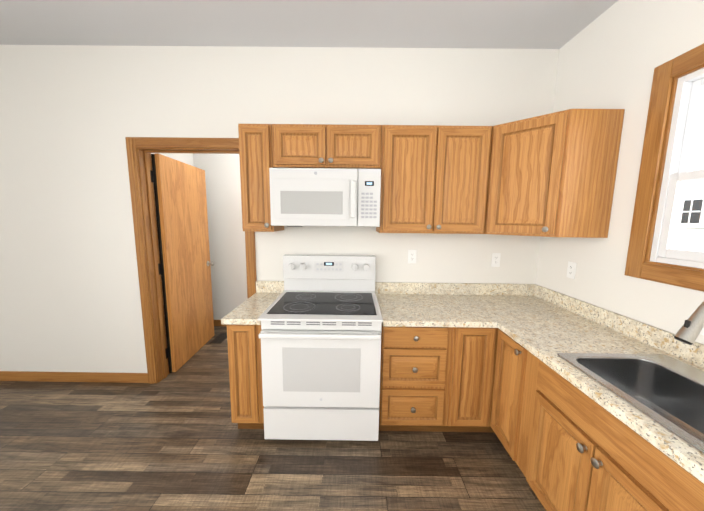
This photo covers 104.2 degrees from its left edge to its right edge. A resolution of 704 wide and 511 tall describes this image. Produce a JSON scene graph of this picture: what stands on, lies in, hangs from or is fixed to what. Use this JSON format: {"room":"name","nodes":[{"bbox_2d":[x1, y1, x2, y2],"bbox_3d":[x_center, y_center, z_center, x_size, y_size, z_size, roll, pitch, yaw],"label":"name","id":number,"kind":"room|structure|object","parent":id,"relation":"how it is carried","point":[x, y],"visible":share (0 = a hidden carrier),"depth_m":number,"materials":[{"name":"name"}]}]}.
{"room":"kitchen","nodes":[
{"label":"kitchen","id":0,"kind":"room"},
{"bbox_2d":[151,153,194,339],"bbox_3d":[-2.108,-0.334,3.016,0.140,2.790,1.170,1,8,0],"label":"wall","id":1,"kind":"structure","parent":0,"point":[188,158],"depth_m":3.28,"materials":[{"name":"white paint"}]},
{"bbox_2d":[195,153,247,319],"bbox_3d":[-1.104,-0.411,3.671,2.140,2.790,0.140,1,8,0],"label":"wall","id":2,"kind":"structure","parent":0,"point":[226,232],"depth_m":3.62,"materials":[{"name":"white paint"}]},
{"bbox_2d":[214,320,226,325],"bbox_3d":[-1.119,0.937,3.772,1.860,0.092,0.017,1,8,0],"label":"baseboard","id":3,"kind":"structure","parent":2,"relation":"attached to","point":[217,322],"depth_m":3.76,"materials":[{"name":"brown wood"}]},
{"bbox_2d":[0,326,545,510],"bbox_3d":[-1.212,1.439,0.660,5.834,0.080,6.600,1,8,0],"label":"floor","id":4,"kind":"structure","parent":0,"point":[178,440],"depth_m":1.70,"materials":[{"name":"brown wood"}]},
{"bbox_2d":[209,333,226,343],"bbox_3d":[-1.629,1.024,3.404,0.145,0.006,0.305,1,8,0],"label":"floor vent","id":5,"kind":"object","parent":4,"relation":"in","point":[220,338],"visible":0.9,"depth_m":3.36,"materials":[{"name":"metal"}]},
{"bbox_2d":[227,325,263,428],"bbox_3d":[-0.691,0.799,2.108,0.226,0.815,0.628,1,8,0],"label":"base cabinet","id":6,"kind":"object","parent":4,"relation":"on","point":[245,370],"visible":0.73,"depth_m":1.80,"materials":[{"name":"brown wood"}]},
{"bbox_2d":[221,281,283,324],"bbox_3d":[-0.698,0.327,2.036,0.249,0.137,0.645,1,8,0],"label":"countertop","id":7,"kind":"structure","parent":6,"relation":"on","point":[247,313],"depth_m":1.99,"materials":[{"name":"stone"}]},
{"bbox_2d":[257,254,382,440],"bbox_3d":[-0.193,0.630,2.013,0.758,1.186,0.720,1,8,0],"label":"stove","id":8,"kind":"object","parent":4,"relation":"on","point":[320,318],"visible":1,"depth_m":1.74,"materials":[{"name":"white enameled metal"},{"name":"black glass"}]},
{"bbox_2d":[379,325,452,431],"bbox_3d":[0.418,0.814,2.088,0.457,0.815,0.657,1,8,0],"label":"base cabinet","id":9,"kind":"object","parent":4,"relation":"on","point":[415,367],"visible":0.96,"depth_m":1.79,"materials":[{"name":"brown wood"}]},
{"bbox_2d":[443,327,498,431],"bbox_3d":[1.101,0.819,2.099,0.909,0.815,0.628,1,8,0],"label":"base cabinet","id":10,"kind":"object","parent":4,"relation":"on","point":[473,362],"visible":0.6,"depth_m":1.79,"materials":[{"name":"brown wood"}]},
{"bbox_2d":[375,282,496,327],"bbox_3d":[0.541,0.341,2.030,0.693,0.137,0.645,1,8,0],"label":"countertop","id":11,"kind":"structure","parent":10,"relation":"on","point":[401,304],"depth_m":2.03,"materials":[{"name":"stone"}]},
{"bbox_2d":[461,283,703,482],"bbox_3d":[1.218,0.486,1.005,0.673,0.137,2.707,1,8,0],"label":"countertop","id":12,"kind":"structure","parent":10,"relation":"on","point":[544,325],"depth_m":1.45,"materials":[{"name":"stone"}]},
{"bbox_2d":[557,353,703,452],"bbox_3d":[1.230,0.647,1.013,0.524,0.277,0.640,1,8,0],"label":"sink","id":13,"kind":"object","parent":12,"relation":"in","point":[666,391],"visible":0.52,"depth_m":1.19,"materials":[{"name":"silver metal"}]},
{"bbox_2d":[674,301,703,344],"bbox_3d":[1.299,0.314,0.952,0.308,0.400,0.093,1,8,0],"label":"faucet","id":14,"kind":"object","parent":12,"relation":"on","point":[689,330],"visible":1,"depth_m":0.95,"materials":[{"name":"silver metal"}]},
{"bbox_2d":[490,329,538,476],"bbox_3d":[1.224,0.885,1.617,0.657,0.815,0.381,1,8,0],"label":"base cabinet","id":15,"kind":"object","parent":4,"relation":"on","point":[515,388],"visible":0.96,"depth_m":1.57,"materials":[{"name":"brown wood"}]},
{"bbox_2d":[526,359,703,510],"bbox_3d":[1.221,0.959,1.066,0.657,0.815,0.727,1,8,0],"label":"base cabinet","id":16,"kind":"object","parent":4,"relation":"on","point":[587,453],"visible":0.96,"depth_m":1.06,"materials":[{"name":"brown wood"}]},
{"bbox_2d":[0,45,558,372],"bbox_3d":[-1.185,-0.237,2.363,5.834,2.790,0.140,1,8,0],"label":"wall","id":17,"kind":"structure","parent":0,"point":[72,117],"depth_m":2.20,"materials":[{"name":"white paint"}]},
{"bbox_2d":[0,371,147,382],"bbox_3d":[-2.905,1.091,2.474,2.143,0.092,0.013,1,8,0],"label":"baseboard","id":18,"kind":"structure","parent":17,"relation":"attached to","point":[74,377],"depth_m":2.46,"materials":[{"name":"brown wood"}]},
{"bbox_2d":[150,153,213,372],"bbox_3d":[-1.742,0.069,2.881,0.179,2.020,0.905,1,8,0],"label":"door","id":19,"kind":"structure","parent":17,"relation":"in","point":[184,267],"depth_m":2.75,"materials":[{"name":"brown wood"}]},
{"bbox_2d":[125,137,256,383],"bbox_3d":[-1.318,0.098,2.398,1.006,2.115,0.161,1,8,0],"label":"door frame","id":20,"kind":"structure","parent":17,"relation":"attached to","point":[139,150],"depth_m":2.31,"materials":[{"name":"brown wood"}]},
{"bbox_2d":[238,124,283,231],"bbox_3d":[-0.675,-0.558,2.066,0.228,0.743,0.352,1,8,0],"label":"upper cabinet","id":21,"kind":"object","parent":17,"relation":"attached to","point":[255,151],"visible":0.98,"depth_m":1.92,"materials":[{"name":"brown wood"}]},
{"bbox_2d":[272,124,381,168],"bbox_3d":[-0.177,-0.779,2.033,0.760,0.287,0.352,1,8,0],"label":"upper cabinet","id":22,"kind":"object","parent":17,"relation":"attached to","point":[322,146],"visible":1,"depth_m":1.89,"materials":[{"name":"brown wood"}]},
{"bbox_2d":[269,168,380,226],"bbox_3d":[-0.181,-0.414,2.034,0.752,0.398,0.447,1,8,0],"label":"microwave","id":23,"kind":"object","parent":22,"relation":"attached to","point":[334,197],"visible":1,"depth_m":1.85,"materials":[{"name":"white"}]},
{"bbox_2d":[408,250,416,262],"bbox_3d":[0.508,0.009,2.310,0.072,0.117,0.008,1,8,0],"label":"electrical outlet","id":24,"kind":"object","parent":17,"relation":"attached to","point":[412,255],"visible":1,"depth_m":2.31,"materials":[{"name":"white plastic"}]},
{"bbox_2d":[376,125,491,233],"bbox_3d":[0.583,-0.544,2.060,0.760,0.743,0.352,1,8,0],"label":"upper cabinet","id":25,"kind":"object","parent":17,"relation":"attached to","point":[434,179],"visible":1,"depth_m":1.92,"materials":[{"name":"brown wood"}]},
{"bbox_2d":[491,253,500,266],"bbox_3d":[1.214,0.037,2.309,0.072,0.117,0.008,1,8,0],"label":"electrical outlet","id":26,"kind":"object","parent":17,"relation":"attached to","point":[495,262],"visible":1,"depth_m":2.31,"materials":[{"name":"white plastic"}]},
{"bbox_2d":[0,0,617,48],"bbox_3d":[-1.182,-1.416,0.278,5.834,0.100,6.600,1,8,0],"label":"ceiling","id":27,"kind":"structure","parent":0,"point":[525,24],"depth_m":1.84,"materials":[{"name":"white paint"}]},
{"bbox_2d":[536,0,703,343],"bbox_3d":[1.635,0.145,-0.267,0.160,2.790,5.140,1,8,0],"label":"wall","id":28,"kind":"structure","parent":0,"point":[613,56],"depth_m":1.59,"materials":[{"name":"white paint"}]},
{"bbox_2d":[484,109,624,237],"bbox_3d":[1.267,-0.519,1.930,0.606,0.743,0.607,1,8,0],"label":"upper cabinet","id":29,"kind":"object","parent":28,"relation":"attached to","point":[552,174],"visible":1,"depth_m":1.67,"materials":[{"name":"brown wood"}]},
{"bbox_2d":[567,261,576,278],"bbox_3d":[1.562,0.104,1.951,0.008,0.117,0.072,1,8,0],"label":"electrical outlet","id":30,"kind":"object","parent":28,"relation":"attached to","point":[571,270],"visible":1,"depth_m":1.95,"materials":[{"name":"white plastic"}]},
{"bbox_2d":[624,43,703,291],"bbox_3d":[1.604,-0.346,0.878,0.109,1.091,1.230,1,8,0],"label":"window","id":31,"kind":"structure","parent":28,"relation":"in","point":[686,121],"depth_m":1.36,"materials":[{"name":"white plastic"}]},
{"label":"outside","id":32,"kind":"structure","parent":0,"visible":0},
{"bbox_3d":[20.564,1.797,2.429,37.706,0.100,60.000,1,8,0],"label":"ground","id":33,"kind":"structure","parent":32,"visible":0},
{"bbox_2d":[676,105,703,251],"bbox_3d":[9.535,-0.876,1.131,7.410,5.310,14.800,1,8,0],"label":"house","id":34,"kind":"structure","parent":33,"relation":"on","point":[699,221],"depth_m":4.74,"materials":[{"name":"white plastic"}]}
]}

